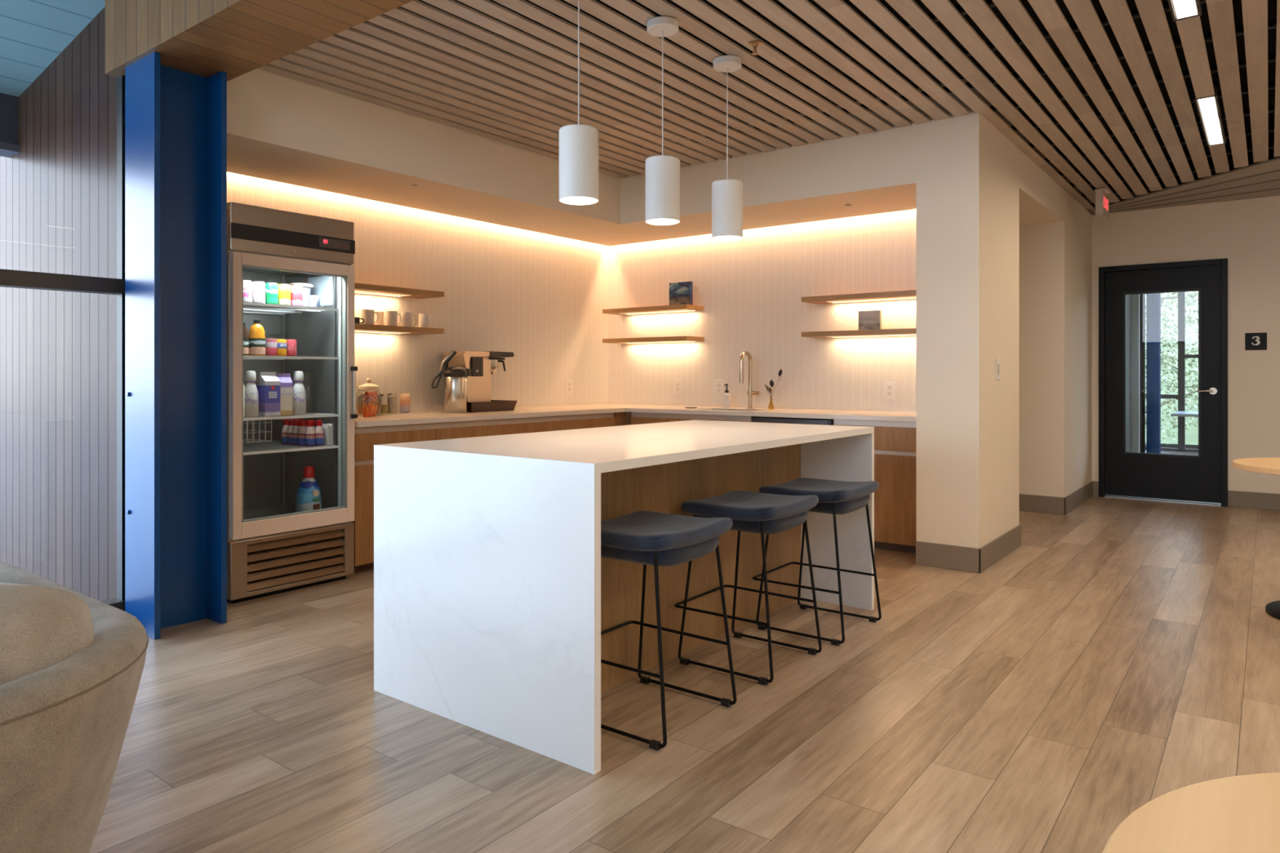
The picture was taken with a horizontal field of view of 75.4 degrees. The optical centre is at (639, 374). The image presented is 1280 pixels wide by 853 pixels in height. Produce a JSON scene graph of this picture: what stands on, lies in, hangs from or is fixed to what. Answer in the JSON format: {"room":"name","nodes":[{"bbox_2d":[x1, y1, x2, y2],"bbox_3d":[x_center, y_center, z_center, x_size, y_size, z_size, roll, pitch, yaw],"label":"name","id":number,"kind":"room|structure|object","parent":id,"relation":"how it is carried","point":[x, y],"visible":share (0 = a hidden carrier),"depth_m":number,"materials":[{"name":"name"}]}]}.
{"room":"common room","nodes":[
{"label":"common room","id":0,"kind":"room"},
{"bbox_2d":[0,93,18,145],"bbox_3d":[-5.402,-1.585,3.196,0.170,0.340,4.952,0,0,37],"label":"fascia beam","id":1,"kind":"structure","parent":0,"point":[9,104],"depth_m":5.08,"materials":[{"name":"blue paint"}]},
{"bbox_2d":[0,0,105,97],"bbox_3d":[-2.434,-2.491,-1.089,9.757,1.551,8.320,0,0,37],"label":"ceiling","id":2,"kind":"structure","parent":0,"point":[33,33],"depth_m":4.48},
{"bbox_2d":[0,6,116,600],"bbox_3d":[-6.298,-0.205,6.996,9.634,3.660,0.018,0,0,37],"label":"wall","id":3,"kind":"structure","parent":0,"point":[58,194],"depth_m":4.68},
{"bbox_2d":[0,142,19,157],"bbox_3d":[-5.403,-1.394,3.196,0.210,0.042,4.950,0,0,37],"label":"trim","id":4,"kind":"structure","parent":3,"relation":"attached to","point":[6,149],"depth_m":5.08,"materials":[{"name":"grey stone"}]},
{"bbox_2d":[105,0,413,81],"bbox_3d":[0.764,-2.385,1.680,8.024,1.901,0.400,0,0,37],"label":"ceiling","id":5,"kind":"structure","parent":0,"point":[206,38],"depth_m":3.54,"materials":[{"name":"brown wood"}]},
{"bbox_2d":[226,172,608,412],"bbox_3d":[-1.522,-0.325,6.244,0.120,3.000,4.200,0,0,37],"label":"wall","id":6,"kind":"structure","parent":0,"point":[540,298],"depth_m":6.43,"materials":[{"name":"beige paint"}]},
{"bbox_2d":[354,282,444,298],"bbox_3d":[-1.800,-0.571,5.555,0.268,0.039,1.008,0,0,37],"label":"shelf","id":7,"kind":"object","parent":6,"relation":"attached to","point":[361,288],"visible":0.55,"depth_m":5.61,"materials":[{"name":"brown wood"}]},
{"bbox_2d":[354,323,444,334],"bbox_3d":[-1.800,-0.309,5.555,0.268,0.039,1.008,0,0,37],"label":"shelf","id":8,"kind":"object","parent":6,"relation":"attached to","point":[357,327],"visible":0.55,"depth_m":5.59,"materials":[{"name":"brown wood"}]},
{"bbox_2d":[361,309,378,324],"bbox_3d":[-1.801,-0.381,5.499,0.082,0.103,0.099,0,0,26],"label":"mug","id":9,"kind":"object","parent":8,"relation":"on","point":[368,315],"visible":0.8,"depth_m":5.46,"materials":[{"name":"white ceramic"}]},
{"bbox_2d":[384,311,401,325],"bbox_3d":[-1.691,-0.381,5.644,0.082,0.103,0.099,0,0,29],"label":"mug","id":10,"kind":"object","parent":8,"relation":"on","point":[390,317],"visible":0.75,"depth_m":5.60,"materials":[{"name":"white ceramic"}]},
{"bbox_2d":[226,48,915,246],"bbox_3d":[-0.244,-1.484,5.150,3.130,0.582,3.985,0,0,37],"label":"soffit","id":11,"kind":"structure","parent":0,"point":[280,128],"depth_m":5.41,"materials":[{"name":"beige paint"}]},
{"bbox_2d":[88,496,1279,852],"bbox_3d":[0.173,1.175,1.576,8.496,0.001,15.520,0,0,37],"label":"floor","id":12,"kind":"structure","parent":0,"point":[1125,655],"depth_m":2.81,"materials":[{"name":"brown wood"}]},
{"bbox_2d":[0,561,149,852],"bbox_3d":[-1.802,0.833,1.546,1.565,0.644,1.285,0,0,37],"label":"armchair","id":13,"kind":"object","parent":12,"relation":"on","point":[64,725],"visible":0.81,"depth_m":1.45,"materials":[{"name":"brown fabric"}]},
{"bbox_2d":[0,582,93,684],"bbox_3d":[-1.289,0.585,1.413,0.318,0.431,0.613,0,0,37],"label":"cushion","id":14,"kind":"object","parent":13,"relation":"on","point":[41,628],"visible":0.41,"depth_m":1.50,"materials":[{"name":"beige fabric"}]},
{"bbox_2d":[124,51,226,639],"bbox_3d":[-2.182,-0.130,3.888,0.310,2.610,0.331,0,0,37],"label":"steel column","id":15,"kind":"structure","parent":12,"relation":"on","point":[175,120],"depth_m":3.88,"materials":[{"name":"blue metal"}]},
{"bbox_2d":[226,201,357,603],"bbox_3d":[-2.131,0.147,4.694,0.757,2.055,0.716,0,0,37],"label":"refrigerator","id":16,"kind":"object","parent":12,"relation":"on","point":[273,548],"visible":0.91,"depth_m":4.67,"materials":[{"name":"silver metal"}]},
{"bbox_2d":[243,280,252,302],"bbox_3d":[-2.110,-0.444,4.429,0.066,0.124,0.066,0,0,37],"label":"drink can","id":17,"kind":"object","parent":16,"relation":"on","point":[247,284],"visible":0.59,"depth_m":4.41,"materials":[{"name":"white metal"}]},
{"bbox_2d":[244,370,258,417],"bbox_3d":[-2.093,0.101,4.452,0.080,0.247,0.080,0,0,37],"label":"bottle","id":18,"kind":"object","parent":16,"relation":"in","point":[251,395],"visible":0.96,"depth_m":4.43,"materials":[{"name":"white plastic"}]},
{"bbox_2d":[248,320,266,355],"bbox_3d":[-2.077,-0.201,4.490,0.087,0.193,0.087,0,0,37],"label":"juice bottle","id":19,"kind":"object","parent":16,"relation":"on","point":[257,340],"visible":0.92,"depth_m":4.46,"materials":[{"name":"orange plastic"}]},
{"bbox_2d":[252,280,265,303],"bbox_3d":[-2.066,-0.444,4.487,0.066,0.124,0.066,0,0,37],"label":"drink can","id":20,"kind":"object","parent":16,"relation":"on","point":[258,286],"visible":0.79,"depth_m":4.46,"materials":[{"name":"white metal"}]},
{"bbox_2d":[256,372,279,416],"bbox_3d":[-2.033,0.104,4.530,0.086,0.240,0.092,0,0,33],"label":"carton","id":21,"kind":"object","parent":16,"relation":"in","point":[268,384],"visible":0.95,"depth_m":4.50,"materials":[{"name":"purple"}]},
{"bbox_2d":[265,282,278,304],"bbox_3d":[-2.022,-0.444,4.546,0.066,0.124,0.066,0,0,37],"label":"drink can","id":22,"kind":"object","parent":16,"relation":"on","point":[271,288],"visible":0.83,"depth_m":4.52,"materials":[{"name":"green metal"}]},
{"bbox_2d":[278,283,290,305],"bbox_3d":[-1.978,-0.444,4.603,0.066,0.124,0.066,0,0,37],"label":"drink can","id":23,"kind":"object","parent":16,"relation":"on","point":[284,289],"visible":0.81,"depth_m":4.58,"materials":[{"name":"yellow metal"}]},
{"bbox_2d":[276,373,293,415],"bbox_3d":[-1.979,0.108,4.601,0.072,0.232,0.070,0,0,-44],"label":"carton","id":24,"kind":"object","parent":16,"relation":"in","point":[286,382],"visible":0.79,"depth_m":4.58,"materials":[{"name":"purple"}]},
{"bbox_2d":[243,440,338,455],"bbox_3d":[-2.156,0.412,4.699,0.596,0.014,0.614,0,0,37],"label":"wire shelf","id":25,"kind":"object","parent":16,"relation":"attached to","point":[273,446],"depth_m":4.67,"materials":[{"name":"white metal"}]},
{"bbox_2d":[243,412,338,420],"bbox_3d":[-2.156,0.232,4.699,0.596,0.014,0.614,0,0,37],"label":"wire shelf","id":26,"kind":"object","parent":16,"relation":"attached to","point":[319,415],"depth_m":4.64,"materials":[{"name":"white"}]},
{"bbox_2d":[243,355,338,359],"bbox_3d":[-2.156,-0.096,4.699,0.596,0.014,0.614,0,0,37],"label":"wire shelf","id":27,"kind":"object","parent":16,"relation":"attached to","point":[245,357],"depth_m":4.70,"materials":[{"name":"white metal"}]},
{"bbox_2d":[243,302,338,315],"bbox_3d":[-2.156,-0.374,4.699,0.596,0.014,0.614,0,0,37],"label":"wire shelf","id":28,"kind":"object","parent":16,"relation":"attached to","point":[249,308],"depth_m":4.80,"materials":[{"name":"white metal"}]},
{"bbox_2d":[290,284,302,306],"bbox_3d":[-1.933,-0.444,4.662,0.066,0.124,0.066,0,0,37],"label":"drink can","id":29,"kind":"object","parent":16,"relation":"on","point":[296,291],"visible":0.85,"depth_m":4.63,"materials":[{"name":"white metal"}]},
{"bbox_2d":[293,370,306,414],"bbox_3d":[-1.927,0.101,4.671,0.080,0.247,0.080,0,0,37],"label":"bottle","id":30,"kind":"object","parent":16,"relation":"in","point":[299,391],"visible":0.94,"depth_m":4.64,"materials":[{"name":"white plastic"}]},
{"bbox_2d":[289,282,313,306],"bbox_3d":[-1.986,-0.459,4.857,0.132,0.154,0.132,0,0,37],"label":"tub","id":31,"kind":"object","parent":16,"relation":"on","point":[307,287],"visible":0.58,"depth_m":4.83,"materials":[{"name":"white plastic"}]},
{"bbox_2d":[297,420,306,445],"bbox_3d":[-1.928,0.331,4.731,0.054,0.146,0.054,0,0,37],"label":"bottle","id":32,"kind":"object","parent":16,"relation":"in","point":[301,432],"visible":0.91,"depth_m":4.71,"materials":[{"name":"red"}]},
{"bbox_2d":[295,466,321,512],"bbox_3d":[-1.905,0.667,4.763,0.142,0.284,0.140,0,0,37],"label":"bottle","id":33,"kind":"object","parent":16,"relation":"in","point":[308,497],"visible":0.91,"depth_m":4.72,"materials":[{"name":"blue plastic"}]},
{"bbox_2d":[305,420,315,446],"bbox_3d":[-1.875,0.331,4.706,0.054,0.146,0.054,0,0,37],"label":"bottle","id":34,"kind":"object","parent":16,"relation":"in","point":[309,433],"visible":1,"depth_m":4.69,"materials":[{"name":"red"}]},
{"bbox_2d":[314,420,324,445],"bbox_3d":[-1.841,0.331,4.750,0.054,0.146,0.054,0,0,37],"label":"bottle","id":35,"kind":"object","parent":16,"relation":"on","point":[319,433],"visible":0.98,"depth_m":4.73,"materials":[{"name":"red"}]},
{"bbox_2d":[321,423,333,444],"bbox_3d":[-1.808,0.343,4.793,0.060,0.122,0.036,0,0,37],"label":"carton","id":36,"kind":"object","parent":16,"relation":"in","point":[327,428],"visible":0.87,"depth_m":4.78,"materials":[{"name":"white cardboard"}]},
{"bbox_2d":[348,422,435,575],"bbox_3d":[-1.754,0.740,5.255,0.688,0.871,0.585,0,0,37],"label":"base cabinet","id":37,"kind":"object","parent":12,"relation":"on","point":[365,437],"visible":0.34,"depth_m":4.89,"materials":[{"name":"brown wood"}]},
{"bbox_2d":[434,418,506,439],"bbox_3d":[-1.392,0.740,5.731,0.688,0.871,0.612,0,0,37],"label":"base cabinet","id":38,"kind":"object","parent":12,"relation":"on","point":[472,428],"visible":0.19,"depth_m":5.51,"materials":[{"name":"brown wood"}]},
{"bbox_2d":[504,415,565,434],"bbox_3d":[-1.020,0.740,6.220,0.688,0.871,0.616,0,0,37],"label":"base cabinet","id":39,"kind":"object","parent":12,"relation":"on","point":[543,424],"visible":0.17,"depth_m":6.00,"materials":[{"name":"brown wood"}]},
{"bbox_2d":[564,412,614,430],"bbox_3d":[-0.655,0.740,6.701,0.688,0.871,0.592,0,0,37],"label":"base cabinet","id":40,"kind":"object","parent":12,"relation":"on","point":[600,420],"visible":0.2,"depth_m":6.48,"materials":[{"name":"brown wood"}]},
{"bbox_2d":[613,412,631,426],"bbox_3d":[-0.144,0.710,6.779,0.070,0.811,0.150,0,0,37],"label":"cabinet filler","id":41,"kind":"object","parent":40,"relation":"attached to","point":[620,418],"visible":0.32,"depth_m":6.80,"materials":[{"name":"brown wood"}]},
{"bbox_2d":[373,419,874,774],"bbox_3d":[0.092,0.718,3.622,1.077,0.914,2.165,0,0,37],"label":"kitchen island","id":42,"kind":"object","parent":12,"relation":"on","point":[495,592],"visible":0.84,"depth_m":2.94,"materials":[{"name":"white stone"}]},
{"bbox_2d":[373,419,874,474],"bbox_3d":[0.092,0.276,3.622,1.077,0.030,2.165,0,0,37],"label":"island countertop","id":43,"kind":"structure","parent":42,"relation":"on","point":[600,450],"depth_m":3.15,"materials":[{"name":"white stone"}]},
{"bbox_2d":[630,412,668,425],"bbox_3d":[0.260,0.740,6.934,0.377,0.871,0.625,0,0,37],"label":"base cabinet","id":44,"kind":"object","parent":12,"relation":"on","point":[637,418],"visible":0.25,"depth_m":6.70,"materials":[{"name":"brown wood"}]},
{"bbox_2d":[600,511,736,751],"bbox_3d":[0.026,0.839,2.888,0.466,0.673,0.446,0,0,37],"label":"bar stool","id":45,"kind":"object","parent":12,"relation":"on","point":[655,539],"visible":0.77,"depth_m":2.75,"materials":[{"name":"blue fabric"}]},
{"bbox_2d":[667,413,759,422],"bbox_3d":[0.707,0.740,6.594,0.745,0.871,0.625,0,0,37],"label":"base cabinet","id":46,"kind":"object","parent":12,"relation":"on","point":[672,417],"visible":0.16,"depth_m":6.36,"materials":[{"name":"brown wood"}]},
{"bbox_2d":[354,401,915,426],"bbox_3d":[0.014,0.277,5.534,3.183,0.053,3.169,0,0,37],"label":"countertop","id":47,"kind":"structure","parent":46,"relation":"on","point":[434,415],"depth_m":6.11,"materials":[{"name":"beige stone"}]},
{"bbox_2d":[355,377,382,415],"bbox_3d":[-1.816,0.145,5.544,0.170,0.253,0.170,0,0,37],"label":"candy jar","id":48,"kind":"object","parent":47,"relation":"on","point":[368,386],"visible":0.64,"depth_m":5.50,"materials":[{"name":"clear glass"}]},
{"bbox_2d":[362,391,377,417],"bbox_3d":[-1.757,0.190,5.397,0.074,0.165,0.168,0,0,9],"label":"snack bag","id":49,"kind":"object","parent":47,"relation":"on","point":[371,397],"visible":1,"depth_m":5.35,"materials":[{"name":"orange plastic"}]},
{"bbox_2d":[376,412,428,415],"bbox_3d":[-1.667,0.270,5.789,0.120,0.005,0.380,0,0,37],"label":"clear tray","id":50,"kind":"object","parent":47,"relation":"on","point":[384,414],"visible":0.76,"depth_m":5.74,"materials":[{"name":"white plastic"}]},
{"bbox_2d":[400,393,410,413],"bbox_3d":[-1.649,0.199,5.813,0.065,0.135,0.077,0,0,37],"label":"pack","id":51,"kind":"object","parent":50,"relation":"on","point":[405,400],"visible":1,"depth_m":5.79},
{"bbox_2d":[431,349,471,413],"bbox_3d":[-1.347,0.045,5.950,0.192,0.454,0.236,0,0,37],"label":"airpot","id":52,"kind":"object","parent":47,"relation":"on","point":[455,377],"visible":1,"depth_m":5.90,"materials":[{"name":"silver metal"}]},
{"bbox_2d":[466,400,516,412],"bbox_3d":[-1.203,0.234,6.267,0.310,0.075,0.457,0,0,37],"label":"drip tray","id":53,"kind":"object","parent":47,"relation":"on","point":[494,405],"visible":0.7,"depth_m":6.16,"materials":[{"name":"brown plastic"}]},
{"bbox_2d":[442,351,514,402],"bbox_3d":[-1.221,0.039,6.277,0.250,0.434,0.500,0,0,37],"label":"coffee brewer","id":54,"kind":"object","parent":53,"relation":"on","point":[482,365],"visible":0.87,"depth_m":6.16,"materials":[{"name":"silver metal"}]},
{"bbox_2d":[442,351,489,368],"bbox_3d":[-1.299,-0.105,6.183,0.240,0.138,0.256,0,0,37],"label":"hood","id":55,"kind":"object","parent":54,"relation":"attached to","point":[466,359],"depth_m":6.10,"materials":[{"name":"metal"}]},
{"bbox_2d":[490,360,506,373],"bbox_3d":[-1.127,-0.062,6.342,0.124,0.112,0.182,0,0,37],"label":"portafilter","id":56,"kind":"object","parent":54,"relation":"on","point":[494,363],"depth_m":6.29,"materials":[{"name":"metal"}]},
{"bbox_2d":[739,351,759,408],"bbox_3d":[0.871,0.041,6.601,0.101,0.462,0.168,0,0,37],"label":"tap","id":57,"kind":"object","parent":47,"relation":"on","point":[750,393],"visible":1,"depth_m":6.64,"materials":[{"name":"silver metal"}]},
{"bbox_2d":[674,490,822,685],"bbox_3d":[0.446,0.839,3.434,0.466,0.673,0.446,0,0,37],"label":"bar stool","id":58,"kind":"object","parent":12,"relation":"on","point":[762,513],"visible":0.98,"depth_m":3.33,"materials":[{"name":"black"}]},
{"bbox_2d":[751,416,834,425],"bbox_3d":[1.254,0.744,6.154,0.639,0.862,0.664,0,0,37],"label":"dishwasher","id":59,"kind":"object","parent":12,"relation":"on","point":[761,419],"visible":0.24,"depth_m":5.91,"materials":[{"name":"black metal"}]},
{"bbox_2d":[751,477,881,645],"bbox_3d":[0.829,0.839,3.892,0.466,0.673,0.446,0,0,37],"label":"bar stool","id":60,"kind":"object","parent":12,"relation":"on","point":[835,497],"visible":0.84,"depth_m":3.79,"materials":[{"name":"black"}]},
{"bbox_2d":[833,418,915,553],"bbox_3d":[1.782,0.740,5.776,0.648,0.871,0.625,0,0,37],"label":"base cabinet","id":61,"kind":"object","parent":12,"relation":"on","point":[895,442],"visible":0.23,"depth_m":5.47,"materials":[{"name":"brown wood"}]},
{"bbox_2d":[1102,772,1279,852],"bbox_3d":[0.730,0.805,0.526,0.770,0.740,0.770,0,0,37],"label":"round table","id":62,"kind":"object","parent":12,"relation":"on","point":[1238,814],"visible":1,"depth_m":0.81,"materials":[{"name":"brown wood"}]},
{"bbox_2d":[1232,457,1279,619],"bbox_3d":[3.315,0.805,3.974,0.770,0.740,0.770,0,0,37],"label":"round table","id":63,"kind":"object","parent":12,"relation":"on","point":[1261,465],"visible":1,"depth_m":4.04,"materials":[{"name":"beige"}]},
{"bbox_2d":[608,208,915,409],"bbox_3d":[1.019,-0.325,6.856,3.185,3.000,0.150,0,0,37],"label":"wall","id":64,"kind":"structure","parent":0,"point":[750,289],"depth_m":6.72,"materials":[{"name":"beige tile"}]},
{"bbox_2d":[602,304,703,315],"bbox_3d":[0.106,-0.571,7.285,0.912,0.039,0.268,0,0,37],"label":"shelf","id":65,"kind":"object","parent":64,"relation":"attached to","point":[677,308],"visible":1,"depth_m":7.17,"materials":[{"name":"brown wood"}]},
{"bbox_2d":[669,281,693,305],"bbox_3d":[0.348,-0.690,7.064,0.225,0.200,0.030,0,0,37],"label":"art panel","id":66,"kind":"object","parent":65,"relation":"on","point":[680,293],"visible":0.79,"depth_m":7.04,"materials":[{"name":"blue"}]},
{"bbox_2d":[602,336,703,343],"bbox_3d":[0.106,-0.305,7.285,0.912,0.039,0.268,0,0,37],"label":"shelf","id":67,"kind":"object","parent":64,"relation":"attached to","point":[666,339],"visible":1,"depth_m":7.14,"materials":[{"name":"brown wood"}]},
{"bbox_2d":[801,289,915,304],"bbox_3d":[1.729,-0.571,6.051,1.075,0.039,0.268,0,0,37],"label":"shelf","id":68,"kind":"object","parent":64,"relation":"attached to","point":[900,295],"visible":0.59,"depth_m":6.03,"materials":[{"name":"brown wood"}]},
{"bbox_2d":[801,328,915,337],"bbox_3d":[1.729,-0.305,6.051,1.075,0.039,0.268,0,0,37],"label":"shelf","id":69,"kind":"object","parent":64,"relation":"attached to","point":[904,331],"visible":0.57,"depth_m":6.01,"materials":[{"name":"brown wood"}]},
{"bbox_2d":[857,310,881,329],"bbox_3d":[1.686,-0.398,6.073,0.165,0.145,0.030,0,0,37],"label":"art panel","id":70,"kind":"object","parent":69,"relation":"on","point":[867,320],"visible":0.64,"depth_m":6.06,"materials":[{"name":"grey"}]},
{"bbox_2d":[884,381,895,399],"bbox_3d":[1.847,0.115,6.126,0.082,0.132,0.010,0,0,37],"label":"power outlet","id":71,"kind":"object","parent":64,"relation":"attached to","point":[889,386],"visible":1,"depth_m":6.12,"materials":[{"name":"white plastic"}]},
{"bbox_2d":[257,0,1279,214],"bbox_3d":[-1.347,-2.688,12.935,9.895,2.273,28.970,0,0,-28],"label":"ceiling","id":72,"kind":"structure","parent":0,"point":[1104,90],"depth_m":4.35,"materials":[{"name":"brown wood"}]},
{"bbox_2d":[559,0,598,204],"bbox_3d":[-0.237,-1.111,3.208,0.153,0.880,0.153,0,0,37],"label":"pendant lamp","id":73,"kind":"object","parent":72,"relation":"hanging from","point":[578,143],"visible":1,"depth_m":3.15,"materials":[{"name":"white metal"}]},
{"bbox_2d":[560,196,597,204],"bbox_3d":[-0.237,-0.677,3.208,0.147,0.012,0.147,0,0,37],"label":"diffuser","id":74,"kind":"object","parent":73,"relation":"attached to","point":[568,200],"depth_m":3.19,"materials":[{"name":"white plastic"}]},
{"bbox_2d":[645,16,679,225],"bbox_3d":[0.100,-1.111,3.652,0.153,0.880,0.153,0,0,37],"label":"pendant lamp","id":75,"kind":"object","parent":72,"relation":"hanging from","point":[662,171],"visible":1,"depth_m":3.59,"materials":[{"name":"white metal"}]},
{"bbox_2d":[645,218,679,225],"bbox_3d":[0.100,-0.677,3.652,0.147,0.012,0.147,0,0,37],"label":"diffuser","id":76,"kind":"object","parent":75,"relation":"attached to","point":[651,221],"depth_m":3.63,"materials":[{"name":"white plastic"}]},
{"bbox_2d":[711,55,742,240],"bbox_3d":[0.431,-1.111,4.087,0.153,0.880,0.153,0,0,37],"label":"pendant lamp","id":77,"kind":"object","parent":72,"relation":"hanging from","point":[726,193],"visible":1,"depth_m":4.03,"materials":[{"name":"white metal"}]},
{"bbox_2d":[1093,187,1110,219],"bbox_3d":[3.889,-1.442,6.967,0.100,0.225,0.310,0,0,37],"label":"exit sign","id":78,"kind":"object","parent":72,"relation":"attached to","point":[1101,196],"visible":1,"depth_m":6.86,"materials":[{"name":"white plastic"}]},
{"bbox_2d":[1167,0,1201,21],"bbox_3d":[2.027,-1.586,3.138,0.104,0.058,1.200,0,0,37],"label":"ceiling light","id":79,"kind":"object","parent":72,"relation":"attached to","point":[1184,9],"visible":0.97,"depth_m":3.53,"materials":[{"name":"white plastic"}]},
{"bbox_2d":[1173,0,1197,18],"bbox_3d":[2.027,-1.565,3.138,0.072,0.012,1.170,0,0,37],"label":"diffuser","id":80,"kind":"object","parent":79,"relation":"attached to","point":[1184,9],"depth_m":3.53,"materials":[{"name":"white plastic"}]},
{"bbox_2d":[1194,84,1226,146],"bbox_3d":[3.537,-1.586,5.124,0.104,0.058,1.200,0,0,37],"label":"ceiling light","id":81,"kind":"object","parent":72,"relation":"attached to","point":[1208,108],"visible":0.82,"depth_m":5.04,"materials":[{"name":"white plastic"}]},
{"bbox_2d":[1198,97,1222,144],"bbox_3d":[3.537,-1.565,5.124,0.072,0.012,1.170,0,0,37],"label":"diffuser","id":82,"kind":"object","parent":81,"relation":"attached to","point":[1207,112],"depth_m":5.06,"materials":[{"name":"white plastic"}]},
{"bbox_2d":[915,78,1018,548],"bbox_3d":[2.163,-0.300,5.421,0.373,2.950,0.990,0,0,37],"label":"wall pillar","id":83,"kind":"structure","parent":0,"point":[967,171],"depth_m":5.07,"materials":[{"name":"beige paint"}]},
{"bbox_2d":[915,524,1021,573],"bbox_3d":[2.168,1.103,5.418,0.385,0.145,1.014,0,0,37],"label":"baseboard","id":84,"kind":"structure","parent":83,"relation":"attached to","point":[974,560],"depth_m":5.05,"materials":[{"name":"brown rubber"}]},
{"bbox_2d":[1018,131,1064,226],"bbox_3d":[2.560,-1.532,6.733,1.328,0.485,1.580,0,0,37],"label":"wall header","id":85,"kind":"structure","parent":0,"point":[1041,198],"depth_m":6.36,"materials":[{"name":"beige paint"}]},
{"bbox_2d":[1018,175,1092,497],"bbox_3d":[3.452,-0.300,7.990,1.428,2.950,1.500,0,0,37],"label":"wall","id":86,"kind":"structure","parent":0,"point":[1055,259],"depth_m":7.12,"materials":[{"name":"beige paint"}]},
{"bbox_2d":[1018,480,1093,515],"bbox_3d":[3.448,1.103,7.891,1.340,0.145,1.362,0,0,37],"label":"baseboard","id":87,"kind":"structure","parent":86,"relation":"attached to","point":[1028,503],"depth_m":7.09,"materials":[{"name":"brown rubber"}]},
{"bbox_2d":[1126,294,1130,452],"bbox_3d":[5.248,-0.275,9.137,0.040,2.900,2.500,0,0,37],"label":"wall","id":88,"kind":"structure","parent":0,"point":[1128,296],"depth_m":9.82,"materials":[{"name":"grey"}]},
{"bbox_2d":[1130,293,1139,452],"bbox_3d":[5.976,-0.275,9.991,0.085,2.900,0.100,0,0,37],"label":"trim","id":89,"kind":"structure","parent":88,"relation":"attached to","point":[1135,299],"depth_m":9.95,"materials":[{"name":"white paint"}]},
{"bbox_2d":[1139,293,1145,453],"bbox_3d":[6.054,-0.275,10.057,0.130,2.900,0.100,0,0,37],"label":"trim","id":90,"kind":"structure","parent":88,"relation":"attached to","point":[1142,296],"depth_m":9.99,"materials":[{"name":"black metal"}]},
{"bbox_2d":[1145,450,1198,455],"bbox_3d":[7.634,-0.275,9.302,4.100,2.900,0.150,0,0,37],"label":"wall","id":91,"kind":"structure","parent":0,"point":[1162,452],"depth_m":10.04,"materials":[{"name":"beige paint"}]},
{"bbox_2d":[1145,291,1198,453],"bbox_3d":[7.619,-0.255,9.282,4.100,2.380,0.060,0,0,37],"label":"window","id":92,"kind":"structure","parent":91,"relation":"in","point":[1180,396],"depth_m":10.04,"materials":[{"name":"brown metal"}]},
{"bbox_2d":[1092,179,1279,493],"bbox_3d":[6.360,-0.300,6.634,5.100,2.950,0.140,0,0,37],"label":"wall","id":93,"kind":"structure","parent":0,"point":[1244,232],"depth_m":7.35,"materials":[{"name":"beige paint"}]},
{"bbox_2d":[1098,257,1227,506],"bbox_3d":[4.870,0.068,7.735,1.017,2.215,0.150,0,0,37],"label":"door","id":94,"kind":"structure","parent":93,"relation":"in","point":[1202,478],"depth_m":7.70,"materials":[{"name":"black metal"}]},
{"bbox_2d":[1093,480,1279,511],"bbox_3d":[6.326,1.103,6.564,4.870,0.145,0.012,0,0,37],"label":"baseboard","id":95,"kind":"structure","parent":93,"relation":"attached to","point":[1258,500],"depth_m":7.28,"materials":[{"name":"brown rubber"}]},
{"bbox_2d":[1244,332,1266,350],"bbox_3d":[5.404,-0.294,7.266,0.154,0.152,0.009,0,0,37],"label":"room sign","id":96,"kind":"object","parent":93,"relation":"attached to","point":[1253,341],"visible":1,"depth_m":7.26,"materials":[{"name":"black plastic"}]},
{"bbox_3d":[6.802,1.245,8.207,4.100,0.139,2.900,0,0,37],"label":"floor","id":97,"kind":"structure","parent":0,"visible":0},
{"bbox_2d":[1146,293,1160,453],"bbox_3d":[6.252,-0.275,10.082,0.135,2.900,0.140,0,0,37],"label":"steel column","id":98,"kind":"structure","parent":97,"relation":"on","point":[1153,300],"depth_m":10.03,"materials":[{"name":"blue paint"}]},
{"bbox_3d":[-4.241,-1.175,-4.878,8.050,4.700,0.100,0,0,37],"label":"wall","id":99,"kind":"structure","parent":0,"visible":0},
{"bbox_2d":[0,75,124,611],"bbox_3d":[-4.909,-0.625,0.812,0.100,3.600,8.152,0,0,37],"label":"window frame","id":100,"kind":"structure","parent":99,"relation":"in","point":[8,277],"depth_m":3.97,"materials":[{"name":"black metal"}]},
{"label":"outside","id":101,"kind":"structure","parent":0,"visible":0},
{"bbox_2d":[1145,291,1198,444],"bbox_3d":[14.028,-0.995,20.111,26.000,4.660,11.000,0,0,37],"label":"bank","id":102,"kind":"object","parent":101,"point":[1192,434],"depth_m":16.83,"materials":[{"name":"green plant"}]},
{"bbox_2d":[1145,291,1198,426],"bbox_3d":[11.029,-1.919,15.474,3.782,6.513,3.810,0,0,20],"label":"tree","id":103,"kind":"object","parent":102,"relation":"on","point":[1193,298],"visible":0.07,"depth_m":15.83,"materials":[{"name":"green plant"}]},
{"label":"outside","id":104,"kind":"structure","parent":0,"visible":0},
{"bbox_2d":[1145,442,1198,448],"bbox_3d":[-0.955,1.850,7.006,130.000,0.150,130.000,0,0,37],"label":"ground","id":105,"kind":"structure","parent":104,"point":[1162,445],"depth_m":20.66,"materials":[{"name":"grey concrete"}]},
{"bbox_2d":[1145,291,1198,444],"bbox_3d":[7.816,-1.319,13.158,2.996,5.315,3.014,0,0,30],"label":"tree","id":106,"kind":"object","parent":105,"relation":"on","point":[1188,326],"visible":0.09,"depth_m":12.57,"materials":[{"name":"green plant"}]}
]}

